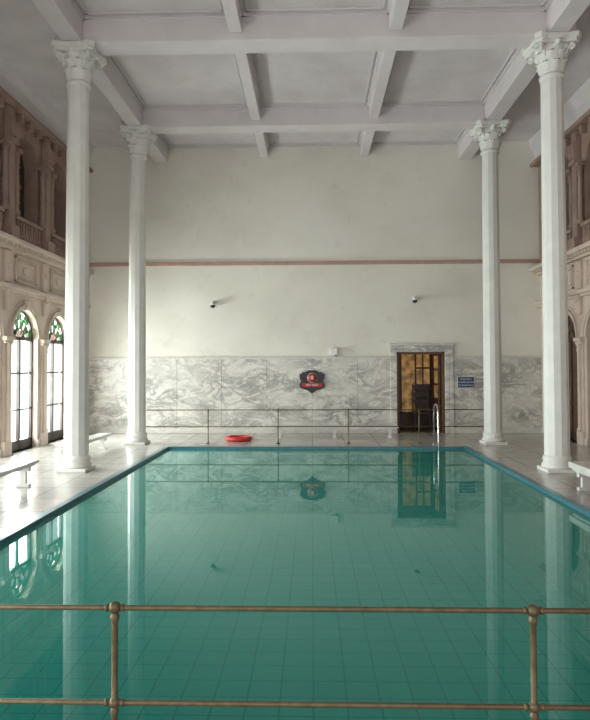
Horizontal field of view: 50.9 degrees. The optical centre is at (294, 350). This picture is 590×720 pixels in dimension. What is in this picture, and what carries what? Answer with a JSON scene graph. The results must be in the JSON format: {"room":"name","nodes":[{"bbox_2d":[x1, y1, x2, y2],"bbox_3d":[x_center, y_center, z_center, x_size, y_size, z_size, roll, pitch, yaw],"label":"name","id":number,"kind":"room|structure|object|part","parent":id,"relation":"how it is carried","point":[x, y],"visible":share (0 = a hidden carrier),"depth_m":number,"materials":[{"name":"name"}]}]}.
{"room":"indoor swimming pool","nodes":[
{"label":"indoor swimming pool","id":0,"kind":"room"},
{"bbox_2d":[0,86,93,456],"bbox_3d":[-6.168,-1.897,6.944,1.004,7.700,19.440,0,-2,2],"label":"wall","id":1,"kind":"structure","parent":0,"point":[32,277],"depth_m":13.72,"materials":[{"name":"stone"}]},
{"bbox_2d":[0,439,39,457],"bbox_3d":[-5.892,1.870,6.838,0.030,0.160,19.440,0,-2,2],"label":"baseboard","id":2,"kind":"structure","parent":1,"relation":"attached to","point":[38,440],"depth_m":13.73,"materials":[{"name":"stone"}]},
{"bbox_2d":[11,311,32,451],"bbox_3d":[-5.879,0.627,13.175,0.060,2.974,1.192,0,-2,2],"label":"window","id":3,"kind":"structure","parent":1,"relation":"in","point":[18,444],"depth_m":13.29,"materials":[{"name":"brown wood"}]},
{"bbox_2d":[0,53,93,157],"bbox_3d":[-5.813,-5.488,7.028,0.240,0.520,19.440,0,-2,2],"label":"trim","id":4,"kind":"structure","parent":1,"relation":"attached to","point":[12,81],"depth_m":13.24,"materials":[{"name":"paint"}]},
{"bbox_2d":[47,318,62,441],"bbox_3d":[-5.832,0.671,14.873,0.060,2.974,1.192,0,-2,2],"label":"window","id":5,"kind":"structure","parent":1,"relation":"in","point":[57,338],"depth_m":15.02,"materials":[{"name":"brown wood"}]},
{"bbox_2d":[0,428,589,534],"bbox_3d":[0.172,2.103,7.766,12.900,0.300,21.640,0,-2,2],"label":"floor","id":6,"kind":"structure","parent":0,"point":[523,452],"depth_m":12.37,"materials":[{"name":"tile"}]},
{"bbox_2d":[0,460,38,486],"bbox_3d":[-4.013,1.800,8.419,0.300,0.370,1.800,0,-2,2],"label":"bench","id":7,"kind":"object","parent":6,"relation":"on","point":[23,467],"visible":1,"depth_m":9.04,"materials":[{"name":"white stone"}]},
{"bbox_2d":[49,39,106,472],"bbox_3d":[-3.736,-1.578,10.652,0.771,7.239,0.771,0,-2,2],"label":"fluted column","id":8,"kind":"structure","parent":6,"relation":"on","point":[79,59],"depth_m":10.50,"materials":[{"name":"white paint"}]},
{"bbox_2d":[62,433,110,449],"bbox_3d":[-4.152,1.927,12.473,0.280,0.330,2.000,0,-2,2],"label":"bench","id":9,"kind":"object","parent":6,"relation":"on","point":[101,437],"visible":0.56,"depth_m":13.15,"materials":[{"name":"white stone"}]},
{"bbox_2d":[117,124,157,444],"bbox_3d":[-3.636,-1.483,14.299,0.771,7.239,0.771,0,-2,2],"label":"fluted column","id":10,"kind":"structure","parent":6,"relation":"on","point":[138,138],"depth_m":14.14,"materials":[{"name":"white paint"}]},
{"bbox_2d":[223,435,253,441],"bbox_3d":[-1.338,2.086,14.743,0.653,0.114,0.653,1,-2,-44],"label":"buoy","id":11,"kind":"object","parent":6,"relation":"on","point":[231,438],"visible":1,"depth_m":14.51,"materials":[{"name":"red plastic"}]},
{"bbox_2d":[0,403,589,719],"bbox_3d":[0.301,2.122,8.277,6.630,2.188,11.430,0,-2,2],"label":"swimming pool","id":12,"kind":"object","parent":6,"relation":"in","point":[356,526],"visible":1,"depth_m":6.81,"materials":[{"name":"liquid"}]},
{"bbox_3d":[3.103,2.028,13.633,0.100,1.738,0.578,0,-2,2],"label":"grab rail","id":13,"kind":"part","parent":12,"relation":"part of","materials":[{"name":"metal"}]},
{"bbox_2d":[0,601,589,719],"bbox_3d":[0.123,1.410,2.462,8.490,0.809,0.090,0,-2,2],"label":"railing","id":14,"kind":"object","parent":6,"relation":"on","point":[115,607],"visible":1,"depth_m":2.46,"materials":[{"name":"brown metal"}]},
{"bbox_2d":[146,409,483,443],"bbox_3d":[0.429,1.721,14.104,7.670,0.795,0.090,0,-2,2],"label":"railing","id":15,"kind":"object","parent":6,"relation":"on","point":[207,410],"visible":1,"depth_m":14.10,"materials":[{"name":"metal"}]},
{"bbox_2d":[271,425,398,437],"bbox_3d":[0.976,1.996,15.232,3.100,0.300,0.300,0,-2,2],"label":"bench","id":16,"kind":"object","parent":6,"relation":"on","point":[280,428],"visible":0.83,"depth_m":15.13,"materials":[{"name":"white stone"}]},
{"bbox_2d":[412,384,431,429],"bbox_3d":[3.498,1.563,17.165,0.480,1.250,0.440,0,-2,2],"label":"wooden chair","id":17,"kind":"object","parent":6,"relation":"on","point":[414,387],"visible":1,"depth_m":17.35,"materials":[{"name":"brown wood"}]},
{"bbox_2d":[469,119,510,444],"bbox_3d":[4.461,-1.517,14.077,0.771,7.239,0.771,0,-2,2],"label":"fluted column","id":18,"kind":"structure","parent":6,"relation":"on","point":[489,133],"depth_m":13.92,"materials":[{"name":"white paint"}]},
{"bbox_2d":[522,30,581,472],"bbox_3d":[4.361,-1.612,10.430,0.771,7.239,0.771,0,-2,2],"label":"fluted column","id":19,"kind":"structure","parent":6,"relation":"on","point":[549,51],"depth_m":10.28,"materials":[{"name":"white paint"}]},
{"bbox_2d":[568,461,589,490],"bbox_3d":[4.128,1.756,7.997,0.460,0.380,1.800,0,-2,2],"label":"bench","id":20,"kind":"object","parent":6,"relation":"on","point":[582,468],"visible":1,"depth_m":8.66,"materials":[{"name":"white stone"}]},
{"bbox_2d":[0,0,589,146],"bbox_3d":[0.118,-5.869,7.025,12.900,0.200,19.740,0,-2,2],"label":"ceiling","id":21,"kind":"structure","parent":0,"point":[25,35],"depth_m":12.67,"materials":[{"name":"paint"}]},
{"bbox_2d":[31,0,589,162],"bbox_3d":[0.195,-5.543,6.864,8.740,0.460,19.440,0,-2,2],"label":"ceiling beams","id":22,"kind":"structure","parent":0,"point":[393,29],"depth_m":10.59,"materials":[{"name":"white paint"}]},
{"bbox_2d":[89,141,540,356],"bbox_3d":[0.398,-1.667,16.609,12.900,7.700,0.250,0,-2,2],"label":"wall","id":23,"kind":"structure","parent":0,"point":[416,201],"depth_m":16.51,"materials":[{"name":"paint"}]},
{"bbox_2d":[210,301,215,307],"bbox_3d":[-2.176,-1.223,16.429,0.170,0.200,0.225,0,-2,2],"label":"security camera","id":24,"kind":"object","parent":23,"relation":"attached to","point":[212,304],"visible":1,"depth_m":16.35,"materials":[{"name":"white plastic"}]},
{"bbox_2d":[300,370,324,392],"bbox_3d":[0.452,0.822,16.358,0.660,0.610,0.050,0,-2,2],"label":"warning sign","id":25,"kind":"object","parent":23,"relation":"attached to","point":[311,380],"visible":1,"depth_m":16.35,"materials":[{"name":"black metal"}]},
{"bbox_2d":[89,258,539,266],"bbox_3d":[0.392,-2.351,16.477,12.100,0.140,0.050,0,-2,2],"label":"trim","id":26,"kind":"structure","parent":23,"relation":"attached to","point":[431,260],"depth_m":16.46,"materials":[{"name":"pink paint"}]},
{"bbox_2d":[89,428,540,432],"bbox_3d":[0.407,2.107,16.358,12.100,0.140,0.055,0,-2,2],"label":"baseboard","id":27,"kind":"structure","parent":23,"relation":"attached to","point":[91,430],"depth_m":16.36,"materials":[{"name":"stone"}]},
{"bbox_2d":[89,356,541,427],"bbox_3d":[0.404,1.168,16.385,12.100,2.020,0.050,0,-2,2],"label":"wainscoting","id":28,"kind":"structure","parent":23,"relation":"attached to","point":[351,382],"depth_m":16.40,"materials":[{"name":"stone"}]},
{"bbox_2d":[330,344,336,355],"bbox_3d":[1.018,-0.010,16.362,0.200,0.310,0.120,0,-2,2],"label":"emergency light","id":29,"kind":"object","parent":23,"relation":"attached to","point":[333,351],"visible":1,"depth_m":16.30,"materials":[{"name":"white plastic"}]},
{"bbox_2d":[412,296,417,302],"bbox_3d":[3.142,-1.345,16.286,0.170,0.200,0.225,0,-2,2],"label":"security camera","id":30,"kind":"object","parent":23,"relation":"attached to","point":[414,299],"visible":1,"depth_m":16.21,"materials":[{"name":"white plastic"}]},
{"bbox_2d":[389,343,454,432],"bbox_3d":[3.348,0.996,16.689,1.710,2.360,0.890,0,-2,2],"label":"door frame","id":31,"kind":"structure","parent":23,"relation":"in","point":[445,349],"depth_m":16.29,"materials":[{"name":"stone"}]},
{"bbox_2d":[399,354,440,427],"bbox_3d":[3.714,0.950,17.656,1.850,2.500,0.060,0,-2,2],"label":"door","id":32,"kind":"structure","parent":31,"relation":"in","point":[416,369],"depth_m":17.65,"materials":[{"name":"brown wood"}]},
{"bbox_2d":[457,377,473,387],"bbox_3d":[4.481,0.830,16.261,0.440,0.300,0.022,0,-2,2],"label":"notice sign","id":33,"kind":"object","parent":23,"relation":"attached to","point":[462,382],"visible":1,"depth_m":16.25,"materials":[{"name":"blue plastic"}]},
{"bbox_2d":[530,109,589,446],"bbox_3d":[6.423,-1.950,6.599,1.004,7.700,19.440,0,-2,2],"label":"wall","id":34,"kind":"structure","parent":0,"point":[578,258],"depth_m":13.74,"materials":[{"name":"stone"}]},
{"bbox_2d":[529,78,589,158],"bbox_3d":[6.043,-5.537,6.703,0.240,0.520,19.440,0,-2,2],"label":"trim","id":35,"kind":"structure","parent":34,"relation":"attached to","point":[578,104],"depth_m":13.81,"materials":[{"name":"paint"}]},
{"bbox_2d":[541,427,587,445],"bbox_3d":[6.173,1.819,6.508,0.030,0.160,19.440,0,-2,2],"label":"baseboard","id":36,"kind":"structure","parent":34,"relation":"attached to","point":[542,428],"depth_m":13.56,"materials":[{"name":"stone"}]},
{"bbox_2d":[568,315,577,440],"bbox_3d":[6.546,0.621,14.624,0.060,2.974,1.192,0,-2,2],"label":"window","id":37,"kind":"structure","parent":34,"relation":"in","point":[573,393],"depth_m":14.57,"materials":[{"name":"brown wood"}]}
]}

